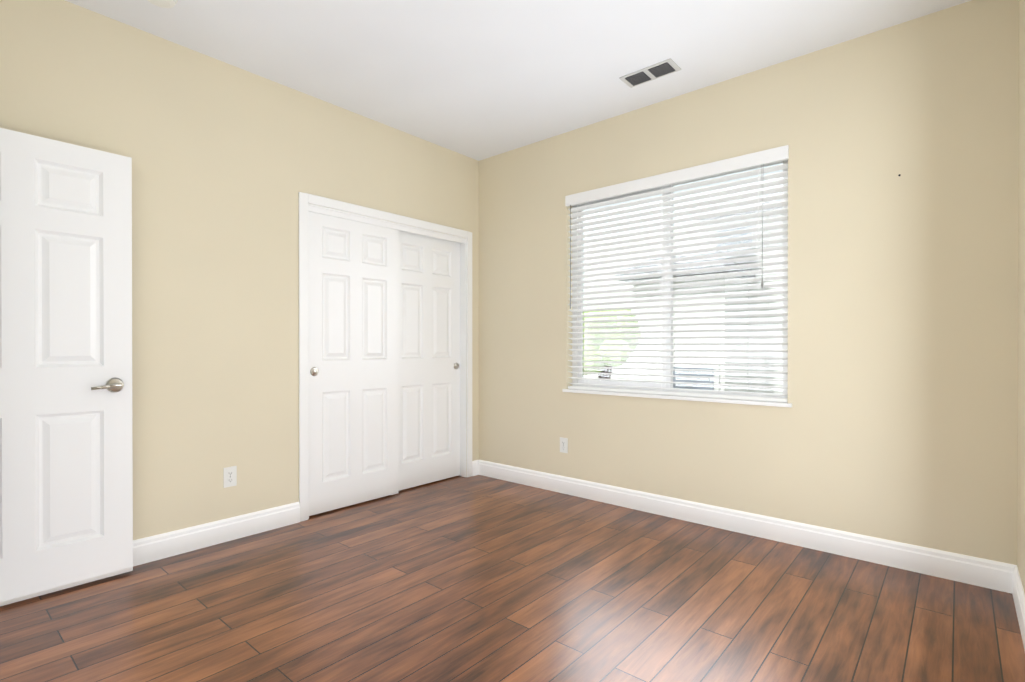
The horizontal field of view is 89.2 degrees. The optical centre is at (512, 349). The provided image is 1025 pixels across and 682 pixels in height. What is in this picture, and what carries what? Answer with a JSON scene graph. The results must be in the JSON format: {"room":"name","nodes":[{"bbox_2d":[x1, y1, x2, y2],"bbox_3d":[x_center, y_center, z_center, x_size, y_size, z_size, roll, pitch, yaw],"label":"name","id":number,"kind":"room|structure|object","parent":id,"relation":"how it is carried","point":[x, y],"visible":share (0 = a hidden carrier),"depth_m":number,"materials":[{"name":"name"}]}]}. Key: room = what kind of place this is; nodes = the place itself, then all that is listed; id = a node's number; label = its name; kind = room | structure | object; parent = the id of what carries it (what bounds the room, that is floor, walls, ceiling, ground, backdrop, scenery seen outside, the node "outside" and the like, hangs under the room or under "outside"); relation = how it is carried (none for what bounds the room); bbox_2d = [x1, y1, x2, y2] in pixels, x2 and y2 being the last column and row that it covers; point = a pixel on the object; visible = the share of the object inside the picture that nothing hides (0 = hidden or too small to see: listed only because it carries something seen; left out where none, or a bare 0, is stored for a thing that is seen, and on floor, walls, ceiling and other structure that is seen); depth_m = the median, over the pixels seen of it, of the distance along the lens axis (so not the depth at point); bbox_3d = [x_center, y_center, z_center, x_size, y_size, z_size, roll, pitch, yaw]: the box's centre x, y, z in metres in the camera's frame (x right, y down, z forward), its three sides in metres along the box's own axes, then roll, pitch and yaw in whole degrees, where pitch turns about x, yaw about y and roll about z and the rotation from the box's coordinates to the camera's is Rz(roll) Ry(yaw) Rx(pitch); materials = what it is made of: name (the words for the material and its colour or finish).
{"room":"empty bedroom","nodes":[
{"label":"empty bedroom","id":0,"kind":"room"},
{"bbox_2d":[0,0,478,539],"bbox_3d":[-1.445,-0.271,3.309,0.130,2.740,3.640,0,0,41],"label":"wall","id":1,"kind":"structure","parent":0,"point":[228,162],"depth_m":2.92,"materials":[{"name":"paint"}]},
{"bbox_2d":[0,128,132,605],"bbox_3d":[-2.150,0.076,2.254,0.157,2.030,0.824,0,0,41],"label":"entry door","id":2,"kind":"structure","parent":1,"relation":"in","point":[66,491],"depth_m":2.36,"materials":[{"name":"white paint"}]},
{"bbox_2d":[133,502,299,565],"bbox_3d":[-1.923,1.038,2.646,0.016,0.128,1.742,0,0,41],"label":"baseboard","id":3,"kind":"structure","parent":1,"relation":"attached to","point":[164,545],"depth_m":2.91,"materials":[{"name":"white paint"}]},
{"bbox_2d":[223,466,236,487],"bbox_3d":[-1.628,0.735,2.996,0.007,0.114,0.070,0,0,41],"label":"electrical outlet","id":4,"kind":"object","parent":1,"relation":"attached to","point":[229,476],"visible":1,"depth_m":2.99,"materials":[{"name":"white plastic"}]},
{"bbox_2d":[309,212,397,515],"bbox_3d":[-1.107,0.078,3.656,0.040,2.016,0.718,0,0,41],"label":"closet door","id":5,"kind":"structure","parent":1,"relation":"in","point":[353,362],"depth_m":3.62,"materials":[{"name":"white paint"}]},
{"bbox_2d":[298,192,471,521],"bbox_3d":[-0.907,0.076,3.937,0.130,2.041,1.430,0,0,41],"label":"door frame","id":6,"kind":"structure","parent":1,"relation":"attached to","point":[364,219],"depth_m":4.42,"materials":[{"name":"white paint"}]},
{"bbox_2d":[398,230,459,490],"bbox_3d":[-0.696,0.075,4.206,0.040,2.016,0.718,0,0,41],"label":"closet door","id":7,"kind":"structure","parent":1,"relation":"in","point":[428,359],"depth_m":4.20,"materials":[{"name":"white paint"}]},
{"bbox_2d":[472,460,478,475],"bbox_3d":[-0.324,1.030,4.508,0.016,0.128,0.076,0,0,41],"label":"baseboard","id":8,"kind":"structure","parent":1,"relation":"attached to","point":[475,467],"depth_m":4.50,"materials":[{"name":"white paint"}]},
{"bbox_2d":[0,475,1024,681],"bbox_3d":[-0.842,1.155,1.907,4.420,0.100,5.030,0,0,41],"label":"floor","id":9,"kind":"structure","parent":0,"point":[479,578],"depth_m":2.20,"materials":[{"name":"brown wood"}]},
{"bbox_2d":[65,0,970,160],"bbox_3d":[-0.842,-1.685,1.896,4.420,0.100,5.030,0,0,41],"label":"ceiling","id":10,"kind":"structure","parent":0,"point":[478,80],"depth_m":2.81,"materials":[{"name":"paint"}]},
{"bbox_2d":[148,0,177,7],"bbox_3d":[-1.620,-1.616,2.386,0.144,0.042,0.144,0,0,41],"label":"smoke detector","id":11,"kind":"object","parent":10,"relation":"attached to","point":[166,3],"visible":0.98,"depth_m":2.40,"materials":[{"name":"white plastic"}]},
{"bbox_2d":[619,58,680,87],"bbox_3d":[0.816,-1.634,3.089,0.325,0.012,0.150,0,0,41],"label":"ceiling vent","id":12,"kind":"object","parent":10,"relation":"in","point":[652,72],"visible":1,"depth_m":3.07,"materials":[{"name":"silver metal"}]},
{"bbox_2d":[479,0,1018,564],"bbox_3d":[1.083,-0.272,3.452,3.520,2.740,0.130,0,0,41],"label":"wall","id":13,"kind":"structure","parent":0,"point":[897,420],"depth_m":2.78,"materials":[{"name":"paint"}]},
{"bbox_2d":[560,437,567,452],"bbox_3d":[0.390,0.732,3.961,0.070,0.114,0.007,0,0,41],"label":"electrical outlet","id":14,"kind":"object","parent":13,"relation":"attached to","point":[563,445],"visible":1,"depth_m":3.96,"materials":[{"name":"white plastic"}]},
{"bbox_2d":[562,389,791,407],"bbox_3d":[1.005,0.315,3.471,1.570,0.022,0.097,0,0,41],"label":"window sill","id":15,"kind":"structure","parent":13,"relation":"attached to","point":[724,400],"depth_m":3.33,"materials":[{"name":"white paint"}]},
{"bbox_2d":[568,160,787,401],"bbox_3d":[1.030,-0.422,3.497,1.520,1.460,0.119,0,0,41],"label":"window blind","id":16,"kind":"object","parent":13,"relation":"in","point":[666,286],"depth_m":3.41,"materials":[{"name":"white plastic"}]},
{"bbox_2d":[565,145,788,206],"bbox_3d":[1.003,-1.119,3.463,1.532,0.078,0.076,0,0,41],"label":"blind headrail","id":17,"kind":"object","parent":16,"relation":"attached to","point":[755,159],"visible":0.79,"depth_m":3.33,"materials":[{"name":"white paint"}]},
{"bbox_2d":[570,205,570,308],"bbox_3d":[0.434,-0.692,3.893,0.012,0.778,0.011,0,0,41],"label":"blind cord","id":18,"kind":"object","parent":17,"relation":"hanging from","point":[570,205],"depth_m":3.89,"materials":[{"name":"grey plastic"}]},
{"bbox_2d":[761,222,763,287],"bbox_3d":[1.451,-0.717,3.020,0.017,0.723,0.017,0,0,26],"label":"blind cord","id":19,"kind":"object","parent":17,"relation":"hanging from","point":[762,284],"depth_m":3.02,"materials":[{"name":"white fabric"}]},
{"bbox_2d":[478,460,1016,593],"bbox_3d":[0.986,1.035,3.444,3.390,0.128,0.016,0,0,41],"label":"baseboard","id":20,"kind":"structure","parent":13,"relation":"attached to","point":[982,572],"depth_m":2.95,"materials":[{"name":"white paint"}]},
{"bbox_2d":[1017,0,1024,592],"bbox_3d":[1.183,-0.262,0.967,0.130,2.740,3.510,0,0,41],"label":"wall","id":21,"kind":"structure","parent":0,"point":[1021,409],"depth_m":2.21,"materials":[{"name":"paint"}]},
{"bbox_2d":[1012,566,1024,649],"bbox_3d":[1.165,1.044,1.063,0.016,0.128,3.364,0,0,41],"label":"baseboard","id":22,"kind":"structure","parent":21,"relation":"attached to","point":[1018,593],"depth_m":2.11,"materials":[{"name":"white paint"}]},
{"label":"outside","id":23,"kind":"structure","parent":0,"visible":0},
{"bbox_3d":[11.916,4.056,14.182,34.000,0.200,29.500,0,0,41],"label":"ground","id":24,"kind":"structure","parent":23,"visible":0},
{"bbox_2d":[583,306,640,380],"bbox_3d":[1.416,1.655,8.478,1.372,4.656,1.209,0,0,41],"label":"tree","id":25,"kind":"object","parent":24,"relation":"on","point":[608,341],"depth_m":7.96,"materials":[{"name":"green plant"}]},
{"bbox_2d":[585,177,782,393],"bbox_3d":[6.013,-0.084,11.589,7.200,8.100,8.300,0,0,41],"label":"building","id":26,"kind":"structure","parent":24,"relation":"on","point":[734,361],"depth_m":9.49,"materials":[{"name":"grey"}]}
]}

